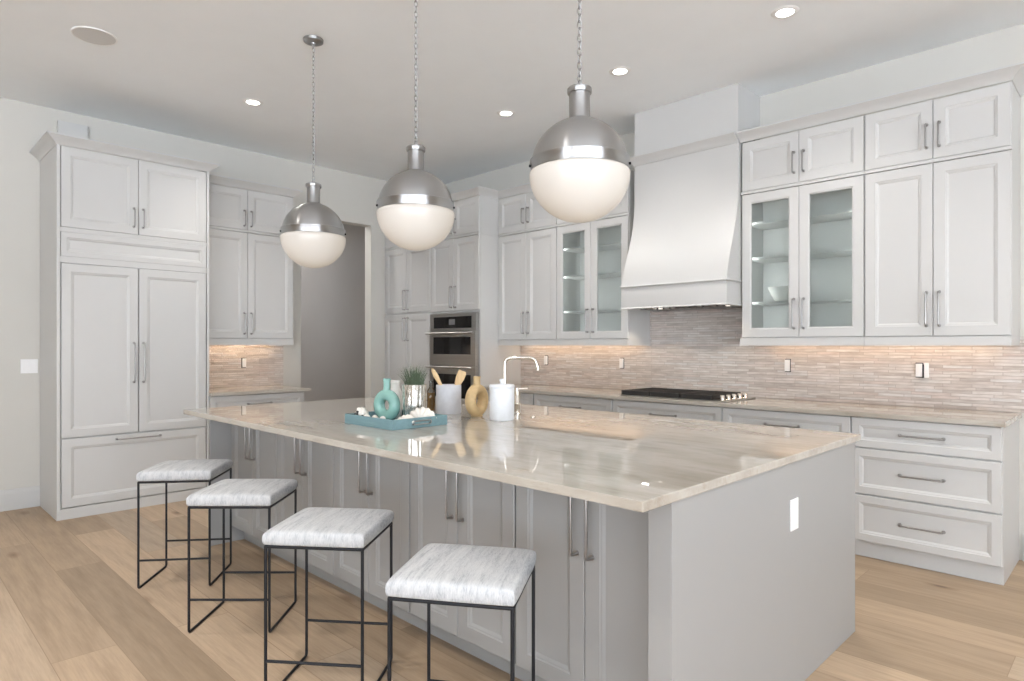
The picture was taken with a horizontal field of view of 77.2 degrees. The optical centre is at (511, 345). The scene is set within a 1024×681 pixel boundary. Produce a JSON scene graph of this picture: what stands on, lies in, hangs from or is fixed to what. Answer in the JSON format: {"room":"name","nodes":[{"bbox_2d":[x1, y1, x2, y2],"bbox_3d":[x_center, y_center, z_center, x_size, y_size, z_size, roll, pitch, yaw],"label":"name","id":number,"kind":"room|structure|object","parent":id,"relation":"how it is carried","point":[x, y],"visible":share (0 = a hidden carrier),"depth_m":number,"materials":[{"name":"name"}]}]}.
{"room":"kitchen","nodes":[
{"label":"kitchen","id":0,"kind":"room"},
{"bbox_2d":[0,97,386,489],"bbox_3d":[-4.619,-0.333,4.780,0.130,3.345,11.500,0,0,45],"label":"wall","id":1,"kind":"structure","parent":0,"point":[353,197],"depth_m":5.36,"materials":[{"name":"paint"}]},
{"bbox_2d":[0,485,39,511],"bbox_3d":[-6.278,1.255,2.998,0.016,0.170,6.633,0,0,45],"label":"baseboard","id":2,"kind":"structure","parent":1,"relation":"attached to","point":[25,497],"depth_m":5.26,"materials":[{"name":"white paint"}]},
{"bbox_2d":[20,359,37,372],"bbox_3d":[-3.998,0.172,5.308,0.009,0.116,0.116,0,0,45],"label":"light switch","id":3,"kind":"object","parent":1,"relation":"attached to","point":[26,365],"visible":1,"depth_m":5.31,"materials":[{"name":"white plastic"}]},
{"bbox_2d":[57,120,88,137],"bbox_3d":[-3.773,-1.845,5.510,0.045,0.130,0.228,0,0,45],"label":"door chime","id":4,"kind":"object","parent":1,"relation":"attached to","point":[64,127],"visible":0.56,"depth_m":5.49,"materials":[{"name":"white paint"}]},
{"bbox_2d":[209,345,282,387],"bbox_3d":[-2.805,0.178,6.512,0.010,0.484,1.002,0,0,45],"label":"backsplash","id":5,"kind":"structure","parent":1,"relation":"attached to","point":[264,363],"depth_m":6.58,"materials":[{"name":"tile"}]},
{"bbox_2d":[241,358,245,367],"bbox_3d":[-2.741,0.177,6.554,0.022,0.102,0.045,0,0,45],"label":"wall outlet","id":6,"kind":"object","parent":5,"relation":"attached to","point":[243,360],"visible":1,"depth_m":6.54,"materials":[{"name":"white plastic"}]},
{"bbox_2d":[209,173,302,344],"bbox_3d":[-2.651,-0.797,6.367,0.425,1.585,1.015,0,0,45],"label":"upper cabinet","id":7,"kind":"object","parent":1,"relation":"attached to","point":[251,273],"visible":0.86,"depth_m":6.25,"materials":[{"name":"white paint"}]},
{"bbox_2d":[301,224,364,401],"bbox_3d":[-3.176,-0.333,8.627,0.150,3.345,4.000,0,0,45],"label":"doorway","id":8,"kind":"structure","parent":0,"point":[332,295],"depth_m":9.18,"materials":[{"name":"paint"}]},
{"bbox_2d":[0,0,1023,183],"bbox_3d":[-1.245,-2.055,1.443,13.000,0.100,11.500,0,0,45],"label":"ceiling","id":9,"kind":"structure","parent":0,"point":[183,68],"depth_m":4.51,"materials":[{"name":"paint"}]},
{"bbox_2d":[71,26,117,45],"bbox_3d":[-2.702,-2.001,4.150,0.256,0.006,0.256,0,0,45],"label":"ceiling speaker","id":10,"kind":"object","parent":9,"relation":"attached to","point":[92,35],"visible":1,"depth_m":4.14,"materials":[{"name":"white plastic"}]},
{"bbox_2d":[242,98,262,105],"bbox_3d":[-2.133,-2.001,5.278,0.160,0.006,0.160,0,0,45],"label":"recessed light","id":11,"kind":"object","parent":9,"relation":"in","point":[254,102],"visible":1,"depth_m":5.27,"materials":[{"name":"white plastic"}]},
{"bbox_2d":[280,35,345,267],"bbox_3d":[-1.300,-1.256,4.198,0.412,1.496,0.412,0,0,45],"label":"pendant light","id":12,"kind":"object","parent":9,"relation":"hanging from","point":[312,235],"visible":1,"depth_m":4.07,"materials":[{"name":"silver glass"}]},
{"bbox_2d":[376,0,454,250],"bbox_3d":[-0.513,-1.256,3.419,0.412,1.496,0.412,0,0,-36],"label":"pendant light","id":13,"kind":"object","parent":9,"relation":"hanging from","point":[415,211],"visible":1,"depth_m":3.28,"materials":[{"name":"silver metal"}]},
{"bbox_2d":[497,110,514,116],"bbox_3d":[-0.052,-2.001,5.527,0.160,0.006,0.160,0,0,45],"label":"recessed light","id":14,"kind":"object","parent":9,"relation":"in","point":[505,113],"visible":1,"depth_m":5.52,"materials":[{"name":"white"}]},
{"bbox_2d":[529,0,630,222],"bbox_3d":[0.278,-1.256,2.637,0.412,1.496,0.412,0,0,-22],"label":"pendant light","id":15,"kind":"object","parent":9,"relation":"hanging from","point":[580,171],"visible":1,"depth_m":2.50,"materials":[{"name":"silver metal"}]},
{"bbox_2d":[609,66,630,75],"bbox_3d":[0.789,-2.001,4.682,0.160,0.006,0.160,0,0,45],"label":"recessed light","id":16,"kind":"object","parent":9,"relation":"in","point":[621,70],"visible":1,"depth_m":4.67,"materials":[{"name":"white"}]},
{"bbox_2d":[771,5,799,18],"bbox_3d":[1.642,-2.001,3.853,0.160,0.006,0.160,0,0,45],"label":"recessed light","id":17,"kind":"object","parent":9,"relation":"in","point":[783,12],"visible":1,"depth_m":3.84,"materials":[{"name":"white plastic"}]},
{"bbox_2d":[0,500,1023,680],"bbox_3d":[-0.888,1.370,0.808,14.400,0.060,11.900,0,0,45],"label":"floor","id":18,"kind":"structure","parent":0,"point":[73,608],"depth_m":3.12,"materials":[{"name":"brown wood"}]},
{"bbox_2d":[29,130,219,520],"bbox_3d":[-3.293,-0.134,5.499,0.737,2.948,1.260,0,0,45],"label":"tall cabinet","id":19,"kind":"object","parent":18,"relation":"on","point":[124,242],"visible":0.94,"depth_m":5.21,"materials":[{"name":"white paint"}]},
{"bbox_2d":[136,459,232,588],"bbox_3d":[-1.886,1.013,3.720,0.397,0.654,0.385,0,0,-6],"label":"counter stool","id":20,"kind":"object","parent":18,"relation":"on","point":[203,470],"visible":1,"depth_m":3.56,"materials":[{"name":"fabric"}]},
{"bbox_2d":[208,419,243,545],"bbox_3d":[-1.448,0.895,4.875,0.034,0.890,1.645,0,0,45],"label":"end panel","id":21,"kind":"object","parent":18,"relation":"on","point":[219,433],"visible":0.02,"depth_m":4.33,"materials":[{"name":"beige paint"}]},
{"bbox_2d":[186,479,297,632],"bbox_3d":[-1.315,1.013,3.159,0.397,0.654,0.385,0,0,0],"label":"counter stool","id":22,"kind":"object","parent":18,"relation":"on","point":[224,494],"visible":1,"depth_m":3.02,"materials":[{"name":"black"}]},
{"bbox_2d":[209,391,303,407],"bbox_3d":[-2.586,0.895,6.223,0.711,0.889,0.900,0,0,45],"label":"base cabinet","id":23,"kind":"object","parent":18,"relation":"on","point":[286,397],"visible":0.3,"depth_m":5.97,"materials":[{"name":"white paint"}]},
{"bbox_2d":[209,385,310,395],"bbox_3d":[-2.571,0.435,6.243,0.707,0.030,0.949,0,0,45],"label":"countertop","id":24,"kind":"structure","parent":23,"relation":"on","point":[224,391],"depth_m":6.12,"materials":[{"name":"beige stone"}]},
{"bbox_2d":[231,424,289,561],"bbox_3d":[-1.199,0.895,4.620,0.677,0.890,1.441,0,0,45],"label":"base cabinet","id":25,"kind":"object","parent":18,"relation":"on","point":[253,451],"visible":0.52,"depth_m":4.12,"materials":[{"name":"beige paint"}]},
{"bbox_2d":[276,434,347,591],"bbox_3d":[-0.717,0.895,4.143,0.677,0.890,1.441,0,0,45],"label":"base cabinet","id":26,"kind":"object","parent":18,"relation":"on","point":[310,463],"visible":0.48,"depth_m":3.62,"materials":[{"name":"beige paint"}]},
{"bbox_2d":[262,507,393,680],"bbox_3d":[-0.718,1.013,2.560,0.397,0.654,0.385,0,0,6],"label":"counter stool","id":27,"kind":"object","parent":18,"relation":"on","point":[310,528],"visible":0.98,"depth_m":2.41,"materials":[{"name":"black"}]},
{"bbox_2d":[334,446,424,630],"bbox_3d":[-0.235,0.895,3.667,0.677,0.890,1.441,0,0,45],"label":"base cabinet","id":28,"kind":"object","parent":18,"relation":"on","point":[361,480],"visible":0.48,"depth_m":3.15,"materials":[{"name":"beige paint"}]},
{"bbox_2d":[183,395,860,511],"bbox_3d":[-0.249,0.435,3.624,3.527,0.030,1.858,0,0,45],"label":"countertop","id":29,"kind":"structure","parent":28,"relation":"on","point":[635,462],"depth_m":2.75,"materials":[{"name":"beige stone"}]},
{"bbox_2d":[345,410,446,430],"bbox_3d":[-0.625,0.395,3.442,0.482,0.050,0.350,0,0,45],"label":"tray","id":30,"kind":"object","parent":29,"relation":"on","point":[350,418],"visible":0.75,"depth_m":3.30,"materials":[{"name":"teal paint"}]},
{"bbox_2d":[357,407,368,415],"bbox_3d":[-0.818,0.377,3.488,0.070,0.088,0.069,0,0,45],"label":"coral","id":31,"kind":"object","parent":30,"relation":"on","point":[362,411],"visible":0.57,"depth_m":3.47},
{"bbox_2d":[364,414,385,418],"bbox_3d":[-0.730,0.388,3.385,0.185,0.045,0.043,0,0,45],"label":"seashell","id":32,"kind":"object","parent":30,"relation":"in","point":[375,416],"visible":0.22,"depth_m":3.38,"materials":[{"name":"white"}]},
{"bbox_2d":[374,378,399,419],"bbox_3d":[-0.687,0.298,3.521,0.176,0.234,0.071,0,0,32],"label":"ring vase","id":33,"kind":"object","parent":30,"relation":"on","point":[387,394],"visible":0.93,"depth_m":3.50,"materials":[{"name":"teal ceramic"}]},
{"bbox_2d":[390,380,401,417],"bbox_3d":[-0.663,0.304,3.645,0.073,0.214,0.073,0,0,45],"label":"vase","id":34,"kind":"object","parent":30,"relation":"on","point":[395,384],"visible":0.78,"depth_m":3.62,"materials":[{"name":"white ceramic"}]},
{"bbox_2d":[395,414,413,422],"bbox_3d":[-0.547,0.382,3.287,0.128,0.055,0.053,0,0,30],"label":"seashell","id":35,"kind":"object","parent":30,"relation":"in","point":[407,416],"visible":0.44,"depth_m":3.28,"materials":[{"name":"white"}]},
{"bbox_2d":[394,365,429,414],"bbox_3d":[-0.534,0.251,3.486,0.199,0.320,0.198,0,0,45],"label":"potted grass","id":36,"kind":"object","parent":30,"relation":"on","point":[414,388],"depth_m":3.44,"materials":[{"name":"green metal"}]},
{"bbox_2d":[402,384,425,414],"bbox_3d":[-0.531,0.311,3.487,0.133,0.201,0.133,0,0,45],"label":"pot","id":37,"kind":"object","parent":30,"relation":"on","point":[414,395],"depth_m":3.43,"materials":[{"name":"silver glass"}]},
{"bbox_2d":[410,407,436,417],"bbox_3d":[-0.475,0.367,3.374,0.165,0.088,0.044,0,0,10],"label":"seashell","id":38,"kind":"object","parent":30,"relation":"in","point":[418,412],"visible":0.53,"depth_m":3.37,"materials":[{"name":"white"}]},
{"bbox_2d":[427,381,434,410],"bbox_3d":[-0.521,0.324,4.123,0.052,0.192,0.052,0,0,45],"label":"oil bottle","id":39,"kind":"object","parent":29,"relation":"on","point":[430,395],"visible":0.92,"depth_m":4.11,"materials":[{"name":"brown glass"}]},
{"bbox_2d":[436,384,460,413],"bbox_3d":[-0.393,0.331,3.975,0.156,0.177,0.156,0,0,45],"label":"utensil crock","id":40,"kind":"object","parent":29,"relation":"on","point":[448,396],"visible":0.93,"depth_m":3.91,"materials":[{"name":"white ceramic"}]},
{"bbox_2d":[431,368,441,384],"bbox_3d":[-0.426,0.274,3.975,0.147,0.265,0.012,0,0,0],"label":"wooden spoon","id":41,"kind":"object","parent":40,"relation":"in","point":[435,375],"visible":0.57,"depth_m":3.97,"materials":[{"name":"brown wood"}]},
{"bbox_2d":[455,370,465,384],"bbox_3d":[-0.346,0.277,3.967,0.126,0.257,0.015,0,0,-11],"label":"wooden spoon","id":42,"kind":"object","parent":40,"relation":"in","point":[460,376],"visible":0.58,"depth_m":3.97,"materials":[{"name":"brown wood"}]},
{"bbox_2d":[465,376,487,416],"bbox_3d":[-0.209,0.303,3.807,0.071,0.240,0.196,0,0,30],"label":"ring vase","id":43,"kind":"object","parent":29,"relation":"on","point":[476,390],"visible":1,"depth_m":3.77,"materials":[{"name":"beige ceramic"}]},
{"bbox_2d":[489,379,514,420],"bbox_3d":[-0.057,0.303,3.622,0.143,0.232,0.143,0,0,45],"label":"canister","id":44,"kind":"object","parent":29,"relation":"on","point":[501,396],"visible":1,"depth_m":3.56,"materials":[{"name":"white ceramic"}]},
{"bbox_2d":[503,356,539,413],"bbox_3d":[0.050,0.242,3.924,0.242,0.356,0.054,0,0,-1],"label":"faucet","id":45,"kind":"object","parent":29,"relation":"on","point":[517,390],"visible":0.78,"depth_m":3.91,"materials":[{"name":"silver metal"}]},
{"bbox_2d":[385,236,431,394],"bbox_3d":[-1.024,-0.105,7.686,0.884,2.890,0.670,0,0,45],"label":"pantry cabinet","id":46,"kind":"object","parent":18,"relation":"on","point":[407,272],"visible":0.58,"depth_m":7.46,"materials":[{"name":"white paint"}]},
{"bbox_2d":[385,543,535,680],"bbox_3d":[-0.146,1.013,2.048,0.397,0.654,0.385,0,0,11],"label":"counter stool","id":47,"kind":"object","parent":18,"relation":"on","point":[487,577],"visible":1,"depth_m":1.92,"materials":[{"name":"black"}]},
{"bbox_2d":[410,463,530,680],"bbox_3d":[0.247,0.895,3.190,0.677,0.890,1.441,0,0,45],"label":"base cabinet","id":48,"kind":"object","parent":18,"relation":"on","point":[447,507],"visible":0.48,"depth_m":2.68,"materials":[{"name":"beige paint"}]},
{"bbox_2d":[430,195,520,385],"bbox_3d":[-0.419,-0.105,7.087,0.816,2.890,0.670,0,0,45],"label":"tall cabinet","id":49,"kind":"object","parent":18,"relation":"on","point":[464,266],"visible":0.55,"depth_m":6.75,"materials":[{"name":"white paint"}]},
{"bbox_2d":[425,312,478,399],"bbox_3d":[-0.482,0.293,7.027,0.766,1.277,0.587,0,0,45],"label":"wall oven","id":50,"kind":"object","parent":49,"relation":"in","point":[454,337],"visible":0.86,"depth_m":6.82,"materials":[{"name":"silver metal"}]},
{"bbox_2d":[450,182,531,200],"bbox_3d":[-0.286,-1.585,6.685,3.340,0.070,0.342,0,0,45],"label":"crown molding","id":51,"kind":"structure","parent":49,"relation":"on","point":[523,188],"depth_m":6.63,"materials":[{"name":"white paint"}]},
{"bbox_2d":[487,390,533,404],"bbox_3d":[0.138,0.895,6.523,0.779,0.890,0.690,0,0,45],"label":"base cabinet","id":52,"kind":"object","parent":18,"relation":"on","point":[525,398],"visible":0.02,"depth_m":6.10,"materials":[{"name":"white paint"}]},
{"bbox_2d":[534,394,612,411],"bbox_3d":[0.735,0.895,5.932,0.898,0.890,0.690,0,0,45],"label":"base cabinet","id":53,"kind":"object","parent":18,"relation":"on","point":[598,404],"visible":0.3,"depth_m":5.68,"materials":[{"name":"white paint"}]},
{"bbox_2d":[516,485,647,680],"bbox_3d":[0.729,0.895,2.713,0.677,0.890,1.441,0,0,45],"label":"base cabinet","id":54,"kind":"object","parent":18,"relation":"on","point":[591,564],"visible":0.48,"depth_m":2.23,"materials":[{"name":"beige paint"}]},
{"bbox_2d":[613,399,722,421],"bbox_3d":[1.405,0.895,5.269,0.982,0.890,0.690,0,0,45],"label":"base cabinet","id":55,"kind":"object","parent":18,"relation":"on","point":[711,413],"visible":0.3,"depth_m":5.01,"materials":[{"name":"white paint"}]},
{"bbox_2d":[484,384,1021,426],"bbox_3d":[1.402,0.435,5.276,4.331,0.030,0.663,0,0,45],"label":"countertop","id":56,"kind":"structure","parent":55,"relation":"on","point":[939,415],"depth_m":4.38,"materials":[{"name":"beige stone"}]},
{"bbox_2d":[620,387,755,402],"bbox_3d":[1.413,0.396,5.214,0.945,0.047,0.500,0,0,45],"label":"cooktop","id":57,"kind":"object","parent":56,"relation":"in","point":[666,393],"visible":1,"depth_m":5.06,"materials":[{"name":"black metal"}]},
{"bbox_2d":[648,442,854,680],"bbox_3d":[1.007,0.895,2.454,0.080,0.890,1.635,0,0,45],"label":"end panel","id":58,"kind":"object","parent":18,"relation":"on","point":[734,594],"visible":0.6,"depth_m":2.25,"materials":[{"name":"beige paint"}]},
{"bbox_2d":[790,497,797,531],"bbox_3d":[1.091,0.652,2.476,0.008,0.120,0.072,0,0,45],"label":"wall outlet","id":59,"kind":"object","parent":58,"relation":"attached to","point":[794,502],"visible":1,"depth_m":2.46,"materials":[{"name":"white plastic"}]},
{"bbox_2d":[793,505,796,523],"bbox_3d":[1.094,0.652,2.474,0.002,0.068,0.034,0,0,45],"label":"receptacle","id":60,"kind":"object","parent":59,"relation":"attached to","point":[794,506],"depth_m":2.47,"materials":[{"name":"white plastic"}]},
{"bbox_2d":[723,407,851,432],"bbox_3d":[2.066,0.895,4.616,0.873,0.890,0.690,0,0,45],"label":"base cabinet","id":61,"kind":"object","parent":18,"relation":"on","point":[835,423],"visible":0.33,"depth_m":4.36,"materials":[{"name":"white paint"}]},
{"bbox_2d":[852,416,1018,584],"bbox_3d":[2.652,0.895,4.035,0.774,0.890,0.690,0,0,45],"label":"base cabinet","id":62,"kind":"object","parent":18,"relation":"on","point":[934,496],"visible":0.99,"depth_m":3.79,"materials":[{"name":"white paint"}]},
{"bbox_2d":[445,24,1023,559],"bbox_3d":[2.914,-0.333,4.354,11.180,3.345,0.130,0,0,45],"label":"wall","id":63,"kind":"structure","parent":0,"point":[1004,47],"depth_m":4.45,"materials":[{"name":"paint"}]},
{"bbox_2d":[498,192,557,345],"bbox_3d":[0.252,-0.775,6.614,0.814,1.550,0.400,0,0,45],"label":"upper cabinet","id":64,"kind":"object","parent":63,"relation":"attached to","point":[527,233],"visible":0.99,"depth_m":6.49,"materials":[{"name":"white paint"}]},
{"bbox_2d":[556,170,649,345],"bbox_3d":[0.839,-0.775,6.033,0.832,1.550,0.400,0,0,45],"label":"upper cabinet","id":65,"kind":"object","parent":63,"relation":"attached to","point":[591,256],"visible":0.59,"depth_m":6.10,"materials":[{"name":"white paint"}]},
{"bbox_2d":[564,241,620,253],"bbox_3d":[0.868,-0.931,6.066,0.791,0.018,0.286,0,0,45],"label":"shelf","id":66,"kind":"object","parent":65,"relation":"attached to","point":[611,247],"depth_m":6.15,"materials":[{"name":"clear glass"}]},
{"bbox_2d":[564,271,620,279],"bbox_3d":[0.868,-0.663,6.066,0.791,0.018,0.286,0,0,45],"label":"shelf","id":67,"kind":"object","parent":65,"relation":"attached to","point":[615,275],"depth_m":6.13,"materials":[{"name":"clear glass"}]},
{"bbox_2d":[564,309,620,313],"bbox_3d":[0.868,-0.323,6.066,0.791,0.018,0.286,0,0,45],"label":"shelf","id":68,"kind":"object","parent":65,"relation":"attached to","point":[566,311],"depth_m":6.11,"materials":[{"name":"clear glass"}]},
{"bbox_2d":[620,83,759,311],"bbox_3d":[1.438,-1.155,5.304,1.020,1.699,0.592,0,0,45],"label":"range hood","id":69,"kind":"object","parent":63,"relation":"attached to","point":[685,251],"visible":0.95,"depth_m":5.12,"materials":[{"name":"white paint"}]},
{"bbox_2d":[521,308,1023,412],"bbox_3d":[1.827,0.030,5.330,4.859,0.780,0.010,0,0,45],"label":"backsplash","id":70,"kind":"structure","parent":63,"relation":"attached to","point":[688,349],"depth_m":5.05,"materials":[{"name":"tile"}]},
{"bbox_2d":[544,355,547,364],"bbox_3d":[0.358,0.155,6.760,0.045,0.102,0.022,0,0,45],"label":"wall outlet","id":71,"kind":"object","parent":70,"relation":"attached to","point":[545,356],"visible":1,"depth_m":6.75,"materials":[{"name":"white plastic"}]},
{"bbox_2d":[619,358,623,368],"bbox_3d":[1.040,0.168,6.085,0.045,0.102,0.022,0,0,45],"label":"wall outlet","id":72,"kind":"object","parent":70,"relation":"attached to","point":[621,360],"visible":1,"depth_m":6.08,"materials":[{"name":"white plastic"}]},
{"bbox_2d":[785,359,790,371],"bbox_3d":[2.145,0.155,4.992,0.045,0.102,0.022,0,0,45],"label":"wall outlet","id":73,"kind":"object","parent":70,"relation":"attached to","point":[787,361],"visible":1,"depth_m":4.98,"materials":[{"name":"white plastic"}]},
{"bbox_2d":[916,363,928,377],"bbox_3d":[2.787,0.169,4.357,0.078,0.103,0.022,0,0,45],"label":"wall outlet","id":74,"kind":"object","parent":70,"relation":"attached to","point":[922,370],"visible":1,"depth_m":4.35,"materials":[{"name":"white plastic"}]},
{"bbox_2d":[916,363,921,376],"bbox_3d":[2.773,0.168,4.368,0.038,0.090,0.018,0,0,45],"label":"receptacle","id":75,"kind":"object","parent":74,"relation":"attached to","point":[918,365],"depth_m":4.36,"materials":[{"name":"white plastic"}]},
{"bbox_2d":[924,363,928,377],"bbox_3d":[2.807,0.168,4.340,0.026,0.100,0.018,0,0,45],"label":"receptacle","id":76,"kind":"object","parent":74,"relation":"attached to","point":[926,365],"depth_m":4.33,"materials":[{"name":"white plastic"}]},
{"bbox_2d":[740,115,864,345],"bbox_3d":[2.167,-0.775,4.720,0.866,1.550,0.400,0,0,45],"label":"upper cabinet","id":77,"kind":"object","parent":63,"relation":"attached to","point":[803,192],"visible":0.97,"depth_m":4.70,"materials":[{"name":"white paint"}]},
{"bbox_2d":[768,286,788,300],"bbox_3d":[2.053,-0.388,4.876,0.200,0.110,0.200,0,0,45],"label":"bowl","id":78,"kind":"object","parent":77,"relation":"on","point":[778,293],"visible":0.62,"depth_m":4.82,"materials":[{"name":"white ceramic"}]},
{"bbox_2d":[752,209,851,229],"bbox_3d":[2.202,-0.931,4.747,0.817,0.018,0.286,0,0,45],"label":"shelf","id":79,"kind":"object","parent":77,"relation":"attached to","point":[842,216],"depth_m":4.76,"materials":[{"name":"clear glass"}]},
{"bbox_2d":[752,248,851,263],"bbox_3d":[2.202,-0.663,4.747,0.817,0.018,0.286,0,0,45],"label":"shelf","id":80,"kind":"object","parent":77,"relation":"attached to","point":[837,254],"depth_m":4.76,"materials":[{"name":"clear glass"}]},
{"bbox_2d":[752,297,851,305],"bbox_3d":[2.202,-0.323,4.747,0.817,0.018,0.286,0,0,45],"label":"shelf","id":81,"kind":"object","parent":77,"relation":"attached to","point":[829,301],"depth_m":4.76,"materials":[{"name":"clear glass"}]},
{"bbox_2d":[864,82,1019,345],"bbox_3d":[2.756,-0.775,4.137,0.788,1.550,0.400,0,0,45],"label":"upper cabinet","id":82,"kind":"object","parent":63,"relation":"attached to","point":[942,175],"visible":1,"depth_m":3.98,"materials":[{"name":"white paint"}]},
{"bbox_2d":[736,61,1023,142],"bbox_3d":[2.461,-1.585,4.407,1.720,0.070,0.428,0,0,45],"label":"crown molding","id":83,"kind":"structure","parent":82,"relation":"on","point":[1014,73],"depth_m":4.14,"materials":[{"name":"white paint"}]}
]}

